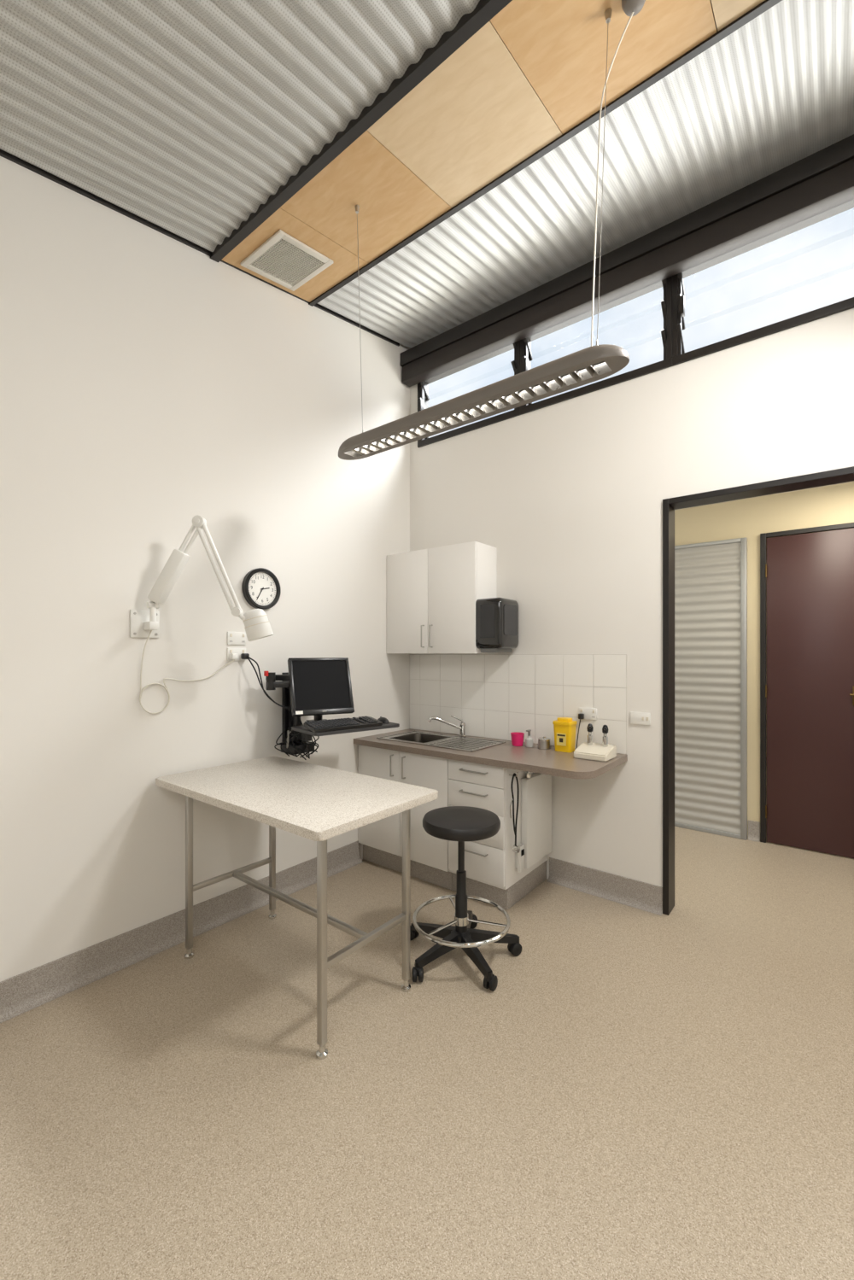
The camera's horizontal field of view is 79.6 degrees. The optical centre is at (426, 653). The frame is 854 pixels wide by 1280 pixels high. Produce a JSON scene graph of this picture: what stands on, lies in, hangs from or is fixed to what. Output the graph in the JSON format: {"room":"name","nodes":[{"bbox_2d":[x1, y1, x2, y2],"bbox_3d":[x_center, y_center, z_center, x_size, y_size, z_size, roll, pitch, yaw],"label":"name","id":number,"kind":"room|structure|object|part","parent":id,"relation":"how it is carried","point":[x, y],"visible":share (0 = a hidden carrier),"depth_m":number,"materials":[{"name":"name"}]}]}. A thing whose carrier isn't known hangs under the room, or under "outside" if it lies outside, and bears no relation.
{"room":"examination room","nodes":[
{"label":"examination room","id":0,"kind":"room"},
{"bbox_2d":[0,156,409,981],"bbox_3d":[-1.886,-0.600,2.036,0.120,4.200,5.720,0,0,38],"label":"wall","id":1,"kind":"structure","parent":0,"point":[150,384],"depth_m":2.58,"materials":[{"name":"white paint"}]},
{"bbox_2d":[0,148,210,256],"bbox_3d":[-2.398,-1.918,1.281,0.016,0.651,3.900,0,0,38],"label":"trim","id":2,"kind":"structure","parent":1,"relation":"attached to","point":[3,154],"depth_m":2.37,"materials":[{"name":"black metal"}]},
{"bbox_2d":[0,840,362,1022],"bbox_3d":[-2.034,1.425,1.720,0.039,0.149,5.040,0,0,38],"label":"baseboard","id":3,"kind":"structure","parent":1,"relation":"attached to","point":[23,992],"depth_m":2.53,"materials":[{"name":"grey plastic"}]},
{"bbox_2d":[129,514,273,713],"bbox_3d":[-1.076,-0.181,2.542,0.522,0.973,0.535,0,0,38],"label":"lamp","id":4,"kind":"object","parent":1,"relation":"attached to","point":[143,623],"visible":1,"depth_m":2.49,"materials":[{"name":"white plastic"}]},
{"bbox_3d":[-1.400,-0.145,2.544,0.012,0.136,0.136,0,0,38],"label":"wall plate","id":5,"kind":"part","parent":4,"relation":"part of","materials":[{"name":"white plastic"}]},
{"bbox_3d":[-1.227,-0.438,2.506,0.273,0.428,0.018,0,0,3],"label":"arm","id":6,"kind":"part","parent":4,"relation":"part of","materials":[{"name":"white plastic"}]},
{"bbox_3d":[-1.245,0.094,2.700,0.055,0.421,0.497,0,0,38],"label":"power cord","id":7,"kind":"part","parent":4,"relation":"part of","materials":[{"name":"beige plastic"}]},
{"bbox_3d":[-1.016,-0.420,2.491,0.237,0.460,0.021,0,0,5],"label":"arm","id":8,"kind":"part","parent":4,"relation":"part of","materials":[{"name":"white plastic"}]},
{"bbox_3d":[-0.835,-0.139,2.535,0.135,0.162,0.140,0,0,38],"label":"lamp shade","id":9,"kind":"part","parent":4,"relation":"part of","materials":[{"name":"white plastic"}]},
{"bbox_2d":[227,631,245,644],"bbox_3d":[-1.089,-0.085,2.936,0.012,0.074,0.116,0,0,38],"label":"power outlet","id":10,"kind":"object","parent":1,"relation":"attached to","point":[233,638],"visible":1,"depth_m":2.93,"materials":[{"name":"white plastic"}]},
{"bbox_2d":[227,648,249,660],"bbox_3d":[-1.074,0.006,2.924,0.050,0.074,0.116,0,0,38],"label":"power outlet","id":11,"kind":"object","parent":1,"relation":"attached to","point":[238,654],"visible":1,"depth_m":2.93,"materials":[{"name":"white plastic"}]},
{"bbox_2d":[241,567,280,609],"bbox_3d":[-0.982,-0.383,3.052,0.035,0.244,0.244,0,0,38],"label":"wall clock","id":12,"kind":"object","parent":1,"relation":"attached to","point":[261,589],"visible":1,"depth_m":3.04,"materials":[{"name":"black plastic"}]},
{"bbox_2d":[220,259,399,346],"bbox_3d":[-0.689,-2.334,3.442,0.012,0.290,1.510,0,0,38],"label":"trim","id":13,"kind":"structure","parent":1,"relation":"attached to","point":[317,305],"depth_m":3.51,"materials":[{"name":"black metal"}]},
{"bbox_2d":[246,656,399,759],"bbox_3d":[-0.597,0.315,3.049,0.643,0.597,0.722,0,0,38],"label":"workstation mount","id":14,"kind":"object","parent":1,"relation":"attached to","point":[296,738],"visible":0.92,"depth_m":3.01,"materials":[{"name":"black plastic"}]},
{"bbox_3d":[-0.807,0.160,3.011,0.213,0.100,0.280,0,0,38],"label":"swing arm","id":15,"kind":"part","parent":14,"relation":"part of","materials":[{"name":"black plastic"}]},
{"bbox_2d":[287,657,354,721],"bbox_3d":[-0.629,0.226,3.018,0.360,0.397,0.187,0,0,-28],"label":"monitor","id":16,"kind":"object","parent":14,"relation":"attached to","point":[318,686],"visible":0.91,"depth_m":2.99,"materials":[{"name":"black plastic"}]},
{"bbox_2d":[303,716,382,732],"bbox_3d":[-0.471,0.401,2.917,0.440,0.046,0.151,0,0,-40],"label":"keyboard","id":17,"kind":"object","parent":14,"relation":"on","point":[330,725],"visible":1,"depth_m":2.87,"materials":[{"name":"black plastic"}]},
{"bbox_2d":[291,721,399,736],"bbox_3d":[-0.475,0.434,3.026,0.560,0.018,0.320,0,0,-40],"label":"keyboard tray","id":18,"kind":"object","parent":14,"relation":"on","point":[301,728],"depth_m":2.89,"materials":[{"name":"grey plastic"}]},
{"bbox_2d":[377,716,389,723],"bbox_3d":[-0.271,0.406,3.142,0.060,0.035,0.104,0,0,-40],"label":"mouse","id":19,"kind":"object","parent":14,"relation":"on","point":[383,720],"visible":0.91,"depth_m":3.11,"materials":[{"name":"black plastic"}]},
{"bbox_2d":[0,826,853,1279],"bbox_3d":[0.219,1.550,1.377,4.200,0.100,7.500,0,0,38],"label":"floor","id":20,"kind":"structure","parent":0,"point":[636,1094],"depth_m":1.72,"materials":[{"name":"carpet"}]},
{"bbox_2d":[155,756,438,1059],"bbox_3d":[-0.651,1.060,2.432,1.255,0.879,0.695,0,0,38],"label":"exam table","id":21,"kind":"object","parent":20,"relation":"on","point":[318,803],"visible":1,"depth_m":2.27,"materials":[{"name":"laminate"}]},
{"bbox_3d":[-1.175,1.055,2.532,0.028,0.800,0.028,0,0,38],"label":"leg","id":22,"kind":"part","parent":21,"relation":"part of","materials":[{"name":"silver metal"}]},
{"bbox_3d":[-0.877,1.055,2.908,0.028,0.800,0.028,0,0,38],"label":"leg","id":23,"kind":"part","parent":21,"relation":"part of","materials":[{"name":"silver metal"}]},
{"bbox_3d":[-0.391,1.055,1.911,0.028,0.800,0.028,0,0,38],"label":"leg","id":24,"kind":"part","parent":21,"relation":"part of","materials":[{"name":"silver metal"}]},
{"bbox_3d":[-0.093,1.055,2.287,0.028,0.800,0.028,0,0,38],"label":"leg","id":25,"kind":"part","parent":21,"relation":"part of","materials":[{"name":"silver metal"}]},
{"bbox_2d":[358,744,452,890],"bbox_3d":[-0.016,1.075,3.656,0.797,0.847,0.613,0,0,38],"label":"base cabinet","id":26,"kind":"object","parent":20,"relation":"on","point":[381,839],"visible":0.47,"depth_m":3.38,"materials":[{"name":"white laminate"}]},
{"bbox_3d":[-0.335,1.010,3.575,0.394,0.710,0.018,0,0,38],"label":"door","id":27,"kind":"part","parent":26,"relation":"part of","materials":[{"name":"white laminate"}]},
{"bbox_3d":[-0.239,0.760,3.464,0.010,0.150,0.034,0,0,38],"label":"handle","id":28,"kind":"part","parent":26,"relation":"part of","materials":[{"name":"silver metal"}]},
{"bbox_3d":[-0.157,0.760,3.399,0.010,0.150,0.034,0,0,38],"label":"handle","id":29,"kind":"part","parent":26,"relation":"part of","materials":[{"name":"silver metal"}]},
{"bbox_3d":[-0.023,1.010,3.327,0.395,0.710,0.018,0,0,38],"label":"door","id":30,"kind":"part","parent":26,"relation":"part of","materials":[{"name":"white laminate"}]},
{"bbox_2d":[353,728,627,779],"bbox_3d":[0.340,0.629,3.368,1.714,0.038,0.623,0,0,38],"label":"countertop","id":31,"kind":"structure","parent":26,"relation":"on","point":[550,762],"depth_m":3.04,"materials":[{"name":"beige laminate"}]},
{"bbox_2d":[376,730,505,752],"bbox_3d":[0.089,0.679,3.572,0.810,0.153,0.420,0,0,38],"label":"sink","id":32,"kind":"object","parent":31,"relation":"in","point":[459,743],"visible":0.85,"depth_m":3.55,"materials":[{"name":"silver metal"}]},
{"bbox_3d":[-0.048,0.681,3.680,0.320,0.149,0.320,0,0,38],"label":"bowl","id":33,"kind":"part","parent":32,"relation":"part of","materials":[{"name":"silver metal"}]},
{"bbox_2d":[427,714,466,736],"bbox_3d":[0.146,0.530,3.723,0.289,0.158,0.054,0,0,-12],"label":"mixer tap","id":34,"kind":"object","parent":31,"relation":"on","point":[462,725],"visible":1,"depth_m":3.73,"materials":[{"name":"silver metal"}]},
{"bbox_3d":[0.131,0.509,3.717,0.259,0.103,0.028,0,0,-9],"label":"spout","id":35,"kind":"part","parent":34,"relation":"part of","materials":[{"name":"silver metal"}]},
{"bbox_3d":[0.222,0.482,3.742,0.095,0.062,0.018,0,0,-9],"label":"lever","id":36,"kind":"part","parent":34,"relation":"part of","materials":[{"name":"silver metal"}]},
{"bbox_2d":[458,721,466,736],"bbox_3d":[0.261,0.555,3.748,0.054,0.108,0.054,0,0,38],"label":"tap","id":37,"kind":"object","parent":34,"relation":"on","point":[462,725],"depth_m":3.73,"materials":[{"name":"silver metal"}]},
{"bbox_2d":[510,732,524,746],"bbox_3d":[0.598,0.569,3.385,0.092,0.080,0.092,0,0,38],"label":"cup","id":38,"kind":"object","parent":31,"relation":"on","point":[517,738],"visible":1,"depth_m":3.35,"materials":[{"name":"pink plastic"}]},
{"bbox_2d":[525,729,532,747],"bbox_3d":[0.666,0.554,3.342,0.052,0.110,0.056,0,0,38],"label":"bottle","id":39,"kind":"object","parent":31,"relation":"on","point":[528,740],"visible":1,"depth_m":3.32,"materials":[{"name":"grey plastic"}]},
{"bbox_2d":[537,736,550,749],"bbox_3d":[0.749,0.572,3.278,0.080,0.075,0.080,0,0,38],"label":"canister","id":40,"kind":"object","parent":31,"relation":"on","point":[543,742],"visible":1,"depth_m":3.25,"materials":[{"name":"silver metal"}]},
{"bbox_3d":[0.749,0.544,3.278,0.080,0.020,0.080,0,0,38],"label":"lid","id":41,"kind":"part","parent":40,"relation":"part of","materials":[{"name":"silver metal"}]},
{"bbox_2d":[552,717,577,752],"bbox_3d":[0.861,0.506,3.202,0.124,0.205,0.110,0,0,38],"label":"sharps container","id":42,"kind":"object","parent":31,"relation":"on","point":[564,727],"visible":1,"depth_m":3.16,"materials":[{"name":"yellow plastic"}]},
{"bbox_3d":[0.861,0.424,3.202,0.124,0.040,0.110,0,0,38],"label":"lid","id":43,"kind":"part","parent":42,"relation":"part of","materials":[{"name":"yellow plastic"}]},
{"bbox_2d":[573,716,616,761],"bbox_3d":[0.983,0.501,3.036,0.243,0.217,0.251,0,0,38],"label":"charger","id":44,"kind":"object","parent":31,"relation":"on","point":[589,751],"visible":1,"depth_m":2.97,"materials":[{"name":"beige plastic"}]},
{"bbox_3d":[0.937,0.492,3.146,0.040,0.200,0.134,0,0,16],"label":"power cord","id":45,"kind":"part","parent":44,"relation":"part of","materials":[{"name":"black rubber"}]},
{"bbox_3d":[0.972,0.509,3.051,0.030,0.080,0.030,0,0,38],"label":"instrument handle","id":46,"kind":"part","parent":44,"relation":"part of","materials":[{"name":"silver metal"}]},
{"bbox_3d":[1.042,0.509,2.995,0.030,0.080,0.030,0,0,38],"label":"instrument handle","id":47,"kind":"part","parent":44,"relation":"part of","materials":[{"name":"silver metal"}]},
{"bbox_2d":[409,806,522,991],"bbox_3d":[0.190,1.149,2.537,0.566,0.699,0.587,0,0,-7],"label":"stool","id":48,"kind":"object","parent":20,"relation":"on","point":[460,824],"visible":0.97,"depth_m":2.49,"materials":[{"name":"black plastic"}]},
{"bbox_3d":[0.170,0.838,2.538,0.384,0.075,0.384,0,0,38],"label":"seat","id":49,"kind":"part","parent":48,"relation":"part of","materials":[{"name":"black leather"}]},
{"bbox_2d":[448,759,547,909],"bbox_3d":[0.455,1.075,3.284,0.399,0.847,0.613,0,0,38],"label":"drawer unit","id":50,"kind":"object","parent":20,"relation":"on","point":[492,874],"visible":0.68,"depth_m":3.05,"materials":[{"name":"white laminate"}]},
{"bbox_3d":[0.275,0.835,3.057,0.190,0.010,0.034,0,0,38],"label":"handle","id":51,"kind":"part","parent":50,"relation":"part of","materials":[{"name":"silver metal"}]},
{"bbox_3d":[0.275,0.705,3.057,0.190,0.010,0.034,0,0,38],"label":"handle","id":52,"kind":"part","parent":50,"relation":"part of","materials":[{"name":"silver metal"}]},
{"bbox_3d":[0.275,1.185,3.057,0.190,0.010,0.034,0,0,38],"label":"handle","id":53,"kind":"part","parent":50,"relation":"part of","materials":[{"name":"silver metal"}]},
{"bbox_3d":[0.292,1.241,3.078,0.395,0.212,0.018,0,0,38],"label":"drawer","id":54,"kind":"part","parent":50,"relation":"part of","materials":[{"name":"white laminate"}]},
{"bbox_3d":[0.292,1.038,3.078,0.395,0.187,0.018,0,0,38],"label":"drawer","id":55,"kind":"part","parent":50,"relation":"part of","materials":[{"name":"white laminate"}]},
{"bbox_3d":[0.292,0.864,3.078,0.395,0.157,0.018,0,0,38],"label":"drawer","id":56,"kind":"part","parent":50,"relation":"part of","materials":[{"name":"white laminate"}]},
{"bbox_3d":[0.292,0.719,3.078,0.395,0.127,0.018,0,0,38],"label":"drawer","id":57,"kind":"part","parent":50,"relation":"part of","materials":[{"name":"white laminate"}]},
{"bbox_2d":[508,771,520,853],"bbox_3d":[0.508,0.924,2.980,0.075,0.471,0.057,0,0,-12],"label":"cable","id":58,"kind":"object","parent":50,"relation":"hanging from","point":[516,848],"visible":1,"depth_m":2.98,"materials":[{"name":"black rubber"}]},
{"bbox_2d":[515,843,524,872],"bbox_3d":[0.552,1.220,3.052,0.041,0.160,0.050,0,0,38],"label":"power outlet","id":59,"kind":"object","parent":50,"relation":"attached to","point":[520,856],"visible":0.87,"depth_m":3.03,"materials":[{"name":"white plastic"}]},
{"bbox_2d":[520,771,551,869],"bbox_3d":[0.707,0.986,3.216,0.078,0.629,0.350,0,0,38],"label":"panel","id":60,"kind":"object","parent":50,"relation":"attached to","point":[535,788],"visible":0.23,"depth_m":3.17,"materials":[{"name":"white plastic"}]},
{"bbox_2d":[0,0,853,348],"bbox_3d":[-0.303,-2.114,0.718,4.240,1.034,5.860,0,0,38],"label":"ceiling","id":61,"kind":"structure","parent":0,"point":[185,117],"depth_m":2.13,"materials":[{"name":"silver"}]},
{"bbox_2d":[239,229,333,291],"bbox_3d":[-0.796,-2.225,2.922,0.370,0.068,0.367,0,0,38],"label":"ceiling vent","id":62,"kind":"object","parent":61,"relation":"in","point":[283,260],"visible":1,"depth_m":2.91,"materials":[{"name":"white"}]},
{"bbox_2d":[250,238,323,285],"bbox_3d":[-0.796,-2.226,2.921,0.300,0.051,0.298,0,0,38],"label":"grille","id":63,"kind":"object","parent":62,"relation":"attached to","point":[283,260],"depth_m":2.92,"materials":[{"name":"white"}]},
{"bbox_3d":[-0.751,-2.246,2.930,0.547,0.110,0.630,0,0,38],"label":"plywood panel","id":64,"kind":"part","parent":61,"relation":"part of","materials":[{"name":"wood"}]},
{"bbox_2d":[210,0,512,262],"bbox_3d":[0.390,-2.210,1.592,4.000,0.082,0.050,0,0,38],"label":"trim","id":65,"kind":"structure","parent":61,"relation":"attached to","point":[468,25],"depth_m":2.06,"materials":[{"name":"black metal"}]},
{"bbox_3d":[-0.301,-2.246,2.573,0.597,0.110,0.630,0,0,38],"label":"plywood panel","id":66,"kind":"part","parent":61,"relation":"part of","materials":[{"name":"wood"}]},
{"bbox_3d":[0.170,-2.246,2.200,0.597,0.110,0.630,0,0,38],"label":"plywood panel","id":67,"kind":"part","parent":61,"relation":"part of","materials":[{"name":"beige wood"}]},
{"bbox_2d":[338,0,645,460],"bbox_3d":[0.143,-1.616,2.170,1.495,1.232,0.144,0,0,38],"label":"pendant light","id":68,"kind":"object","parent":61,"relation":"hanging from","point":[592,364],"visible":1,"depth_m":2.00,"materials":[{"name":"grey metal"}]},
{"bbox_3d":[0.648,-1.632,1.788,0.150,1.144,0.032,0,0,23],"label":"power cord","id":69,"kind":"part","parent":68,"relation":"part of","materials":[{"name":"beige plastic"}]},
{"bbox_2d":[308,0,782,306],"bbox_3d":[0.804,-2.313,2.115,4.000,0.075,0.033,0,0,38],"label":"trim","id":70,"kind":"structure","parent":61,"relation":"attached to","point":[765,5],"depth_m":2.23,"materials":[{"name":"black metal"}]},
{"bbox_3d":[0.640,-2.246,1.827,0.597,0.110,0.630,0,0,38],"label":"plywood panel","id":71,"kind":"part","parent":61,"relation":"part of","materials":[{"name":"wood"}]},
{"bbox_3d":[1.110,-2.246,1.455,0.597,0.110,0.630,0,0,38],"label":"plywood panel","id":72,"kind":"part","parent":61,"relation":"part of","materials":[{"name":"beige wood"}]},
{"bbox_2d":[480,648,512,652],"bbox_3d":[0.471,-0.018,3.473,0.130,0.027,0.200,0,0,38],"label":"tray","id":73,"kind":"object","parent":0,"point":[482,650],"depth_m":3.40,"materials":[{"name":"grey plastic"}]},
{"bbox_2d":[409,308,853,887],"bbox_3d":[1.467,-0.500,2.952,4.000,4.000,0.120,0,0,38],"label":"wall","id":74,"kind":"structure","parent":0,"point":[569,494],"depth_m":3.11,"materials":[{"name":"white paint"}]},
{"bbox_2d":[386,541,496,653],"bbox_3d":[0.082,-0.374,3.771,0.808,0.752,0.313,0,0,38],"label":"upper cabinet","id":75,"kind":"object","parent":74,"relation":"attached to","point":[433,593],"visible":0.99,"depth_m":3.62,"materials":[{"name":"white laminate"}]},
{"bbox_3d":[-0.146,-0.374,3.808,0.400,0.752,0.018,0,0,38],"label":"door","id":76,"kind":"part","parent":75,"relation":"part of","materials":[{"name":"white laminate"}]},
{"bbox_3d":[-0.033,-0.122,3.684,0.010,0.165,0.034,0,0,38],"label":"handle","id":77,"kind":"part","parent":75,"relation":"part of","materials":[{"name":"silver metal"}]},
{"bbox_3d":[0.026,-0.122,3.637,0.010,0.165,0.034,0,0,38],"label":"handle","id":78,"kind":"part","parent":75,"relation":"part of","materials":[{"name":"silver metal"}]},
{"bbox_3d":[0.171,-0.374,3.557,0.401,0.752,0.018,0,0,38],"label":"door","id":79,"kind":"part","parent":75,"relation":"part of","materials":[{"name":"white laminate"}]},
{"bbox_2d":[475,597,518,652],"bbox_3d":[0.483,-0.185,3.469,0.194,0.360,0.262,0,0,38],"label":"paper towel dispenser","id":80,"kind":"object","parent":75,"relation":"attached to","point":[496,618],"visible":1,"depth_m":3.38,"materials":[{"name":"black plastic"}]},
{"bbox_3d":[0.397,-0.210,3.371,0.110,0.220,0.001,0,0,38],"label":"panel","id":81,"kind":"part","parent":80,"relation":"part of","materials":[{"name":"grey plastic"}]},
{"bbox_2d":[417,340,520,447],"bbox_3d":[0.298,-1.930,3.820,0.910,0.580,0.150,0,0,38],"label":"window","id":82,"kind":"structure","parent":74,"relation":"in","point":[423,387],"depth_m":3.82,"materials":[{"name":"black"}]},
{"bbox_2d":[409,654,626,754],"bbox_3d":[0.531,0.307,3.612,1.711,0.603,0.006,0,0,38],"label":"tile backsplash","id":83,"kind":"structure","parent":74,"relation":"attached to","point":[496,696],"depth_m":3.53,"materials":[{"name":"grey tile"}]},
{"bbox_2d":[578,707,596,719],"bbox_3d":[1.000,0.380,3.209,0.115,0.072,0.043,0,0,38],"label":"power outlet","id":84,"kind":"object","parent":83,"relation":"attached to","point":[587,713],"visible":0.98,"depth_m":3.21,"materials":[{"name":"white plastic"}]},
{"bbox_2d":[520,276,672,414],"bbox_3d":[1.033,-1.930,3.238,0.965,0.580,0.150,0,0,38],"label":"window","id":85,"kind":"structure","parent":74,"relation":"in","point":[525,353],"depth_m":3.15,"materials":[{"name":"black"}]},
{"bbox_2d":[547,857,662,915],"bbox_3d":[1.074,1.425,3.161,0.705,0.149,0.039,0,0,38],"label":"baseboard","id":86,"kind":"structure","parent":74,"relation":"attached to","point":[643,896],"depth_m":3.15,"materials":[{"name":"grey plastic"}]},
{"bbox_2d":[400,134,853,386],"bbox_3d":[1.384,-2.252,2.860,3.976,0.235,0.123,0,0,38],"label":"ceiling beam","id":87,"kind":"structure","parent":74,"relation":"attached to","point":[822,181],"depth_m":2.87,"materials":[{"name":"black metal"}]},
{"bbox_2d":[630,711,650,724],"bbox_3d":[1.261,0.385,3.030,0.115,0.072,0.012,0,0,38],"label":"light switch","id":88,"kind":"object","parent":74,"relation":"attached to","point":[643,718],"visible":1,"depth_m":3.02,"materials":[{"name":"white plastic"}]},
{"bbox_2d":[662,466,853,915],"bbox_3d":[1.819,0.307,2.675,1.065,2.385,0.147,0,0,38],"label":"door frame","id":89,"kind":"structure","parent":74,"relation":"attached to","point":[844,475],"depth_m":2.94,"materials":[{"name":"black metal"}]},
{"bbox_2d":[672,199,853,365],"bbox_3d":[1.790,-1.930,2.639,0.965,0.580,0.150,0,0,38],"label":"window","id":90,"kind":"structure","parent":74,"relation":"in","point":[679,356],"depth_m":2.73,"materials":[{"name":"black"}]},
{"bbox_2d":[674,481,853,859],"bbox_3d":[2.516,0.125,4.277,6.000,2.750,0.100,0,0,38],"label":"wall","id":91,"kind":"structure","parent":0,"point":[832,505],"depth_m":4.12,"materials":[{"name":"beige paint"}]},
{"bbox_2d":[674,537,747,840],"bbox_3d":[2.076,0.285,4.526,1.280,2.430,0.054,0,0,38],"label":"corrugated panel","id":92,"kind":"object","parent":91,"relation":"attached to","point":[710,577],"visible":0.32,"depth_m":4.28,"materials":[{"name":"silver metal"}]},
{"bbox_2d":[747,819,759,841],"bbox_3d":[2.618,1.425,4.107,0.080,0.149,0.039,0,0,38],"label":"baseboard","id":93,"kind":"structure","parent":91,"relation":"attached to","point":[753,827],"depth_m":4.12,"materials":[{"name":"grey plastic"}]},
{"bbox_2d":[759,522,853,858],"bbox_3d":[3.137,0.275,3.675,1.260,2.450,0.071,0,0,38],"label":"door","id":94,"kind":"structure","parent":91,"relation":"in","point":[809,690],"depth_m":3.89,"materials":[{"name":"brown wood"}]},
{"bbox_3d":[3.084,0.310,3.704,0.040,0.140,0.051,0,0,38],"label":"handle","id":95,"kind":"part","parent":94,"relation":"part of","materials":[{"name":"gold metal"}]},
{"bbox_2d":[674,480,853,510],"bbox_3d":[2.026,-1.300,3.658,6.000,0.100,1.680,0,0,38],"label":"ceiling","id":96,"kind":"structure","parent":0,"point":[853,481],"depth_m":4.04,"materials":[{"name":"beige paint"}]}
]}

